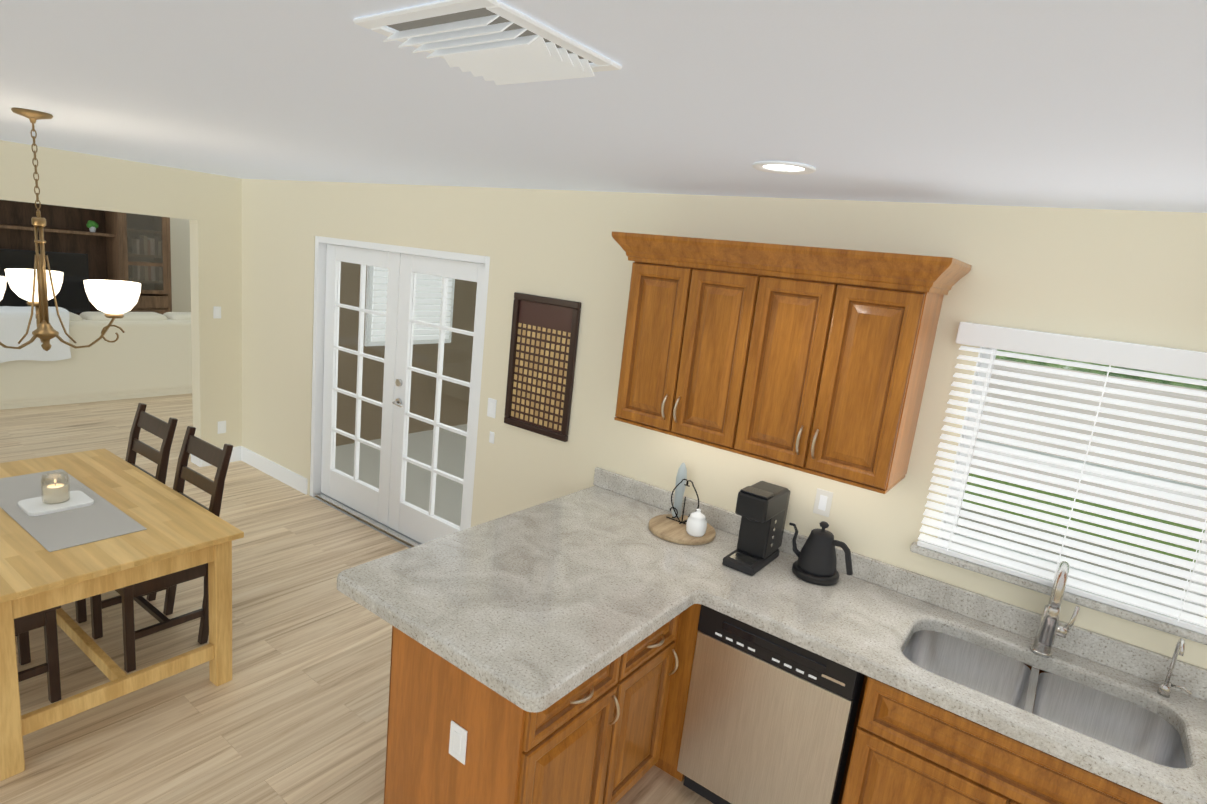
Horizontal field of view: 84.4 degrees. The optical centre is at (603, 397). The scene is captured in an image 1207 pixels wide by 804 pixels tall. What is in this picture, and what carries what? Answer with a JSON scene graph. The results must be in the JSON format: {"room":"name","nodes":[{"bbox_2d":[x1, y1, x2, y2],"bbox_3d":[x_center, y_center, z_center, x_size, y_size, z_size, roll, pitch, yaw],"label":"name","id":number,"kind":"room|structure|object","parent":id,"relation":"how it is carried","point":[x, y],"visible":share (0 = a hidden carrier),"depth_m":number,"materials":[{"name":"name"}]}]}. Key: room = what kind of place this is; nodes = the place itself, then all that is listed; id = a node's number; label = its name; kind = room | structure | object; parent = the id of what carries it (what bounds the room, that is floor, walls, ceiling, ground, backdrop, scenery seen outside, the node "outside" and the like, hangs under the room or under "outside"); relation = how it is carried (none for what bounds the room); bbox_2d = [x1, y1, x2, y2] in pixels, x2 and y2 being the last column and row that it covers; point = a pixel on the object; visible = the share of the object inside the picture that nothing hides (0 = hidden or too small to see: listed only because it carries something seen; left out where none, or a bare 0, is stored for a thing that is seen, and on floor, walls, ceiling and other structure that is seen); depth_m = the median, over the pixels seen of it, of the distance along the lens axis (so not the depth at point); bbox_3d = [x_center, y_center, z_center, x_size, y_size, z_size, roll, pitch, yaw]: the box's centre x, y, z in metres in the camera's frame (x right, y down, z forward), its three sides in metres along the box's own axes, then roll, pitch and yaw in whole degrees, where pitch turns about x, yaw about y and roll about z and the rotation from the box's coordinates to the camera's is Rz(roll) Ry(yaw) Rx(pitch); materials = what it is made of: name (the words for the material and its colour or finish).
{"room":"kitchen","nodes":[
{"label":"kitchen","id":0,"kind":"room"},
{"bbox_2d":[0,140,241,448],"bbox_3d":[-3.873,-0.526,4.882,0.150,2.440,6.900,14,14,35],"label":"wall","id":1,"kind":"structure","parent":0,"point":[208,206],"depth_m":5.39,"materials":[{"name":"beige paint"}]},
{"bbox_2d":[191,454,196,463],"bbox_3d":[-2.805,0.375,6.837,0.036,0.135,2.626,14,14,35],"label":"baseboard","id":2,"kind":"structure","parent":1,"relation":"attached to","point":[193,458],"depth_m":5.76,"materials":[{"name":"white"}]},
{"bbox_2d":[213,306,220,317],"bbox_3d":[-3.235,-0.710,5.575,0.008,0.100,0.060,14,14,35],"label":"light switch","id":3,"kind":"object","parent":1,"relation":"attached to","point":[216,312],"visible":1,"depth_m":5.57,"materials":[{"name":"white plastic"}]},
{"bbox_2d":[197,446,239,466],"bbox_3d":[-3.365,0.521,5.824,0.020,0.135,0.316,14,14,35],"label":"baseboard","id":4,"kind":"structure","parent":1,"relation":"attached to","point":[235,456],"depth_m":5.91,"materials":[{"name":"white"}]},
{"bbox_2d":[218,421,225,433],"bbox_3d":[-3.325,0.261,5.798,0.008,0.110,0.070,14,14,35],"label":"outlet","id":5,"kind":"object","parent":1,"relation":"attached to","point":[221,426],"visible":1,"depth_m":5.79,"materials":[{"name":"white plastic"}]},
{"bbox_2d":[170,218,190,311],"bbox_3d":[-8.293,-1.655,8.026,0.150,2.440,7.200,14,14,35],"label":"wall","id":6,"kind":"structure","parent":0,"point":[180,262],"depth_m":10.26,"materials":[{"name":"beige paint"}]},
{"bbox_2d":[0,393,712,803],"bbox_3d":[-2.586,1.075,4.122,14.500,0.100,6.900,14,14,35],"label":"floor","id":7,"kind":"structure","parent":0,"point":[294,711],"depth_m":3.12,"materials":[{"name":"brown wood"}]},
{"bbox_2d":[14,606,60,702],"bbox_3d":[-2.587,0.791,2.694,0.436,1.025,0.501,14,14,33],"label":"chair","id":8,"kind":"object","parent":7,"relation":"on","point":[26,624],"visible":0.44,"depth_m":2.80,"materials":[{"name":"brown wood"}]},
{"bbox_2d":[0,200,171,314],"bbox_3d":[-7.403,-1.562,8.527,0.500,2.250,3.210,14,14,35],"label":"entertainment center","id":9,"kind":"object","parent":7,"relation":"on","point":[106,246],"visible":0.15,"depth_m":9.17,"materials":[{"name":"brown wood"}]},
{"bbox_2d":[0,249,89,312],"bbox_3d":[-7.378,-1.425,8.470,0.200,0.888,1.350,14,14,35],"label":"tv","id":10,"kind":"object","parent":9,"relation":"in","point":[71,296],"visible":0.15,"depth_m":8.73,"materials":[{"name":"black plastic"}]},
{"bbox_2d":[86,220,97,231],"bbox_3d":[-6.887,-2.306,8.968,0.130,0.154,0.139,14,14,35],"label":"potted plant","id":11,"kind":"object","parent":9,"relation":"in","point":[91,225],"visible":1,"depth_m":8.94,"materials":[{"name":"green plant"}]},
{"bbox_2d":[132,235,161,280],"bbox_3d":[-6.547,-1.999,9.539,0.180,0.620,0.302,14,14,35],"label":"books","id":12,"kind":"object","parent":9,"relation":"in","point":[144,253],"depth_m":9.47,"materials":[{"name":"beige paper"}]},
{"bbox_2d":[0,312,191,409],"bbox_3d":[-5.499,-0.572,7.973,0.990,0.950,3.480,14,14,35],"label":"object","id":13,"kind":"object","parent":7,"relation":"on","point":[147,354],"visible":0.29,"depth_m":7.30,"materials":[{"name":"beige leather"}]},
{"bbox_2d":[0,306,70,362],"bbox_3d":[-5.992,-0.611,6.739,0.496,0.607,0.850,14,14,35],"label":"throw blanket","id":14,"kind":"object","parent":13,"relation":"on","point":[14,321],"visible":0.77,"depth_m":6.67,"materials":[{"name":"white fabric"}]},
{"bbox_2d":[0,448,243,780],"bbox_3d":[-2.528,0.856,3.102,1.540,0.745,0.900,14,14,33],"label":"dining table","id":15,"kind":"object","parent":7,"relation":"on","point":[181,532],"visible":0.96,"depth_m":2.79,"materials":[{"name":"brown wood"}]},
{"bbox_2d":[0,469,145,551],"bbox_3d":[-2.488,0.490,3.027,1.000,0.004,0.340,14,14,33],"label":"table runner","id":16,"kind":"object","parent":15,"relation":"on","point":[100,518],"visible":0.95,"depth_m":2.92,"materials":[{"name":"fabric"}]},
{"bbox_2d":[17,490,93,515],"bbox_3d":[-2.487,0.479,3.025,0.200,0.017,0.240,14,14,33],"label":"tray","id":17,"kind":"object","parent":16,"relation":"on","point":[36,506],"visible":0.96,"depth_m":2.98,"materials":[{"name":"white ceramic"}]},
{"bbox_2d":[41,471,69,503],"bbox_3d":[-2.479,0.408,3.010,0.100,0.125,0.100,14,14,33],"label":"candle jar","id":18,"kind":"object","parent":17,"relation":"on","point":[55,492],"visible":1,"depth_m":2.99,"materials":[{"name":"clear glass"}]},
{"bbox_2d":[75,403,177,622],"bbox_3d":[-2.666,0.596,3.606,0.436,1.025,0.501,14,14,33],"label":"chair","id":19,"kind":"object","parent":7,"relation":"on","point":[156,426],"visible":0.31,"depth_m":3.65,"materials":[{"name":"brown wood"}]},
{"bbox_2d":[90,426,232,672],"bbox_3d":[-2.187,0.714,3.284,0.436,1.025,0.501,14,14,33],"label":"chair","id":20,"kind":"object","parent":7,"relation":"on","point":[209,453],"visible":0.52,"depth_m":3.27,"materials":[{"name":"brown wood"}]},
{"bbox_2d":[384,625,531,803],"bbox_3d":[-0.374,1.190,2.337,0.645,0.860,0.492,14,14,35],"label":"base cabinet","id":21,"kind":"object","parent":7,"relation":"on","point":[427,692],"depth_m":2.14,"materials":[{"name":"brown wood"}]},
{"bbox_2d":[449,720,467,764],"bbox_3d":[-0.459,1.087,2.094,0.075,0.120,0.008,14,14,35],"label":"outlet","id":22,"kind":"object","parent":21,"relation":"attached to","point":[458,742],"visible":1,"depth_m":2.09,"materials":[{"name":"white plastic"}]},
{"bbox_2d":[337,513,700,712],"bbox_3d":[-0.304,0.706,2.439,1.000,0.053,0.889,14,14,35],"label":"countertop","id":23,"kind":"structure","parent":21,"relation":"on","point":[541,607],"depth_m":2.30,"materials":[{"name":"stone"}]},
{"bbox_2d":[524,654,623,803],"bbox_3d":[-0.359,1.191,2.340,0.623,0.860,0.470,14,14,35],"label":"base cabinet","id":24,"kind":"object","parent":7,"relation":"on","point":[611,732],"depth_m":2.15,"materials":[{"name":"brown wood"}]},
{"bbox_2d":[608,611,683,803],"bbox_3d":[-0.104,1.149,2.683,0.623,0.860,0.390,14,14,35],"label":"base cabinet","id":25,"kind":"object","parent":7,"relation":"on","point":[646,682],"depth_m":2.51,"materials":[{"name":"brown wood"}]},
{"bbox_2d":[660,604,700,781],"bbox_3d":[0.227,1.105,3.075,0.688,0.860,0.638,14,14,35],"label":"base cabinet","id":26,"kind":"object","parent":7,"relation":"on","point":[681,675],"depth_m":2.68,"materials":[{"name":"brown wood"}]},
{"bbox_2d":[677,604,863,803],"bbox_3d":[0.738,1.238,2.706,0.594,0.858,0.592,14,14,35],"label":"dishwasher","id":27,"kind":"object","parent":7,"relation":"on","point":[769,719],"visible":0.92,"depth_m":2.45,"materials":[{"name":"silver"}]},
{"bbox_2d":[838,664,1162,803],"bbox_3d":[1.372,1.395,2.275,0.932,0.860,0.616,14,14,35],"label":"base cabinet","id":28,"kind":"object","parent":7,"relation":"on","point":[905,748],"depth_m":2.09,"materials":[{"name":"brown wood"}]},
{"bbox_2d":[513,467,1206,803],"bbox_3d":[1.357,0.887,2.197,4.000,0.153,0.660,14,14,35],"label":"countertop","id":29,"kind":"structure","parent":28,"relation":"on","point":[863,622],"depth_m":2.43,"materials":[{"name":"stone"}]},
{"bbox_2d":[649,514,715,544],"bbox_3d":[0.363,0.609,3.078,0.310,0.024,0.310,14,14,35],"label":"decorative tray","id":30,"kind":"object","parent":29,"relation":"on","point":[665,528],"visible":0.83,"depth_m":3.01,"materials":[{"name":"brown wood"}]},
{"bbox_2d":[672,463,686,517],"bbox_3d":[0.364,0.439,3.168,0.052,0.268,0.052,14,14,35],"label":"bottle","id":31,"kind":"object","parent":30,"relation":"on","point":[680,488],"visible":0.88,"depth_m":3.15,"materials":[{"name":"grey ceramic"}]},
{"bbox_2d":[666,479,698,523],"bbox_3d":[0.384,0.483,3.097,0.170,0.213,0.060,14,14,35],"label":"decor","id":32,"kind":"object","parent":30,"relation":"on","point":[674,509],"visible":0.83,"depth_m":3.10,"materials":[{"name":"black"}]},
{"bbox_2d":[686,509,706,536],"bbox_3d":[0.421,0.557,2.991,0.094,0.120,0.094,14,14,35],"label":"jar","id":33,"kind":"object","parent":30,"relation":"on","point":[696,524],"visible":1,"depth_m":2.96,"materials":[{"name":"white ceramic"}]},
{"bbox_2d":[722,481,789,575],"bbox_3d":[0.661,0.538,2.829,0.140,0.325,0.330,14,14,35],"label":"coffee maker","id":34,"kind":"object","parent":29,"relation":"on","point":[761,508],"visible":1,"depth_m":2.77,"materials":[{"name":"black plastic"}]},
{"bbox_2d":[789,521,852,585],"bbox_3d":[0.893,0.626,2.742,0.285,0.237,0.188,14,14,35],"label":"kettle","id":35,"kind":"object","parent":29,"relation":"on","point":[815,563],"visible":1,"depth_m":2.69,"materials":[{"name":"black metal"}]},
{"bbox_2d":[902,630,1186,768],"bbox_3d":[1.391,1.076,2.202,0.835,0.205,0.480,14,14,35],"label":"sink","id":36,"kind":"object","parent":29,"relation":"in","point":[1130,728],"visible":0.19,"depth_m":2.31,"materials":[{"name":"metal"}]},
{"bbox_2d":[1030,561,1079,657],"bbox_3d":[1.536,0.731,2.243,0.108,0.369,0.218,14,14,35],"label":"faucet","id":37,"kind":"object","parent":29,"relation":"on","point":[1050,628],"visible":0.98,"depth_m":2.20,"materials":[{"name":"silver metal"}]},
{"bbox_2d":[1157,638,1191,697],"bbox_3d":[1.834,0.871,2.107,0.080,0.215,0.102,14,14,35],"label":"tap","id":38,"kind":"object","parent":29,"relation":"on","point":[1164,690],"visible":1,"depth_m":2.15,"materials":[{"name":"silver metal"}]},
{"bbox_2d":[0,0,1206,212],"bbox_3d":[-2.313,-1.400,3.617,14.800,0.100,7.200,14,14,35],"label":"ceiling","id":39,"kind":"structure","parent":0,"point":[1090,104],"depth_m":1.45,"materials":[{"name":"white paint"}]},
{"bbox_2d":[0,108,140,350],"bbox_3d":[-2.430,-0.691,2.822,0.622,0.990,0.650,14,14,35],"label":"chandelier","id":40,"kind":"object","parent":39,"relation":"hanging from","point":[39,287],"visible":1,"depth_m":2.87,"materials":[{"name":"brown metal"}]},
{"bbox_2d":[353,0,621,84],"bbox_3d":[-0.191,-0.595,1.145,0.310,0.027,0.340,14,14,35],"label":"ceiling vent","id":41,"kind":"object","parent":39,"relation":"in","point":[498,42],"visible":0.98,"depth_m":1.09,"materials":[{"name":"white metal"}]},
{"bbox_2d":[752,161,815,174],"bbox_3d":[0.557,-0.709,2.059,0.196,0.008,0.196,14,14,35],"label":"recessed light","id":42,"kind":"object","parent":39,"relation":"in","point":[784,167],"visible":1,"depth_m":2.06,"materials":[{"name":"white plastic"}]},
{"bbox_2d":[242,179,1206,668],"bbox_3d":[0.487,0.282,3.277,8.960,2.440,0.150,14,14,35],"label":"wall","id":43,"kind":"structure","parent":0,"point":[1138,277],"depth_m":3.22,"materials":[{"name":"beige paint"}]},
{"bbox_2d":[240,446,307,494],"bbox_3d":[-2.825,0.611,5.672,1.090,0.135,0.016,14,14,35],"label":"baseboard","id":44,"kind":"structure","parent":43,"relation":"attached to","point":[294,480],"depth_m":5.63,"materials":[{"name":"white wood"}]},
{"bbox_2d":[321,244,400,525],"bbox_3d":[-1.822,-0.105,4.966,0.885,1.976,0.045,14,14,35],"label":"french door","id":45,"kind":"structure","parent":43,"relation":"in","point":[363,497],"depth_m":4.97,"materials":[{"name":"white wood"}]},
{"bbox_2d":[310,236,489,546],"bbox_3d":[-1.478,-0.024,4.695,1.870,2.050,0.135,14,14,35],"label":"door frame","id":46,"kind":"structure","parent":43,"relation":"attached to","point":[321,242],"depth_m":5.00,"materials":[{"name":"white painted wood"}]},
{"bbox_2d":[388,253,484,543],"bbox_3d":[-1.130,0.079,4.437,0.885,1.976,0.105,14,14,35],"label":"french door","id":47,"kind":"structure","parent":43,"relation":"in","point":[416,523],"depth_m":4.50,"materials":[{"name":"white wood"}]},
{"bbox_2d":[487,398,496,417],"bbox_3d":[-0.675,0.065,4.014,0.070,0.115,0.008,14,14,35],"label":"light switch","id":48,"kind":"object","parent":43,"relation":"attached to","point":[491,410],"visible":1,"depth_m":4.01,"materials":[{"name":"white plastic"}]},
{"bbox_2d":[489,431,494,443],"bbox_3d":[-0.678,0.244,4.039,0.040,0.070,0.008,14,14,35],"label":"light switch","id":49,"kind":"object","parent":43,"relation":"attached to","point":[491,437],"visible":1,"depth_m":4.03,"materials":[{"name":"white plastic"}]},
{"bbox_2d":[504,292,580,441],"bbox_3d":[-0.353,-0.176,3.733,0.475,0.770,0.027,14,14,35],"label":"poster","id":50,"kind":"object","parent":43,"relation":"attached to","point":[542,354],"visible":1,"depth_m":3.73,"materials":[{"name":"black wood"}]},
{"bbox_2d":[614,251,755,450],"bbox_3d":[0.426,-0.223,2.953,0.602,0.741,0.336,14,14,35],"label":"upper cabinet","id":51,"kind":"object","parent":43,"relation":"attached to","point":[687,317],"depth_m":2.81,"materials":[{"name":"brown wood"}]},
{"bbox_2d":[813,488,832,516],"bbox_3d":[0.944,0.453,2.861,0.070,0.112,0.008,14,14,35],"label":"outlet","id":52,"kind":"object","parent":43,"relation":"attached to","point":[823,502],"visible":1,"depth_m":2.86,"materials":[{"name":"white plastic"}]},
{"bbox_2d":[728,263,951,493],"bbox_3d":[0.906,-0.101,2.612,0.602,0.741,0.336,14,14,35],"label":"upper cabinet","id":53,"kind":"object","parent":43,"relation":"attached to","point":[813,360],"depth_m":2.46,"materials":[{"name":"brown wood"}]},
{"bbox_2d":[910,542,1206,644],"bbox_3d":[1.620,0.685,2.406,0.944,0.033,0.124,14,14,35],"label":"window sill","id":54,"kind":"structure","parent":43,"relation":"attached to","point":[1102,607],"depth_m":2.32,"materials":[{"name":"stone"}]},
{"bbox_2d":[938,347,1206,617],"bbox_3d":[1.706,0.253,2.353,0.802,0.846,0.124,14,14,35],"label":"window","id":55,"kind":"structure","parent":43,"relation":"in","point":[982,365],"depth_m":2.41,"materials":[{"name":"white"}]},
{"bbox_2d":[917,322,1206,634],"bbox_3d":[1.640,0.242,2.279,0.925,0.878,0.066,14,14,35],"label":"window blind","id":56,"kind":"object","parent":55,"relation":"attached to","point":[1174,361],"visible":1,"depth_m":2.28,"materials":[{"name":"white plastic"}]},
{"label":"outside","id":57,"kind":"structure","parent":0,"visible":0},
{"bbox_2d":[309,424,1191,599],"bbox_3d":[1.832,1.294,5.531,8.960,0.100,4.850,14,14,35],"label":"ground","id":58,"kind":"structure","parent":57,"point":[371,466],"depth_m":6.23,"materials":[{"name":"green plant"}]},
{"bbox_2d":[336,245,482,445],"bbox_3d":[-1.544,-1.133,7.741,0.074,3.015,4.849,14,14,35],"label":"wall","id":59,"kind":"structure","parent":58,"relation":"on","point":[452,363],"depth_m":7.16,"materials":[{"name":"brown"}]},
{"bbox_2d":[963,349,1206,562],"bbox_3d":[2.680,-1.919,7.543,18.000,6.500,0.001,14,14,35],"label":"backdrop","id":60,"kind":"structure","parent":57,"point":[1114,406],"depth_m":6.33,"materials":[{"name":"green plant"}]}
]}

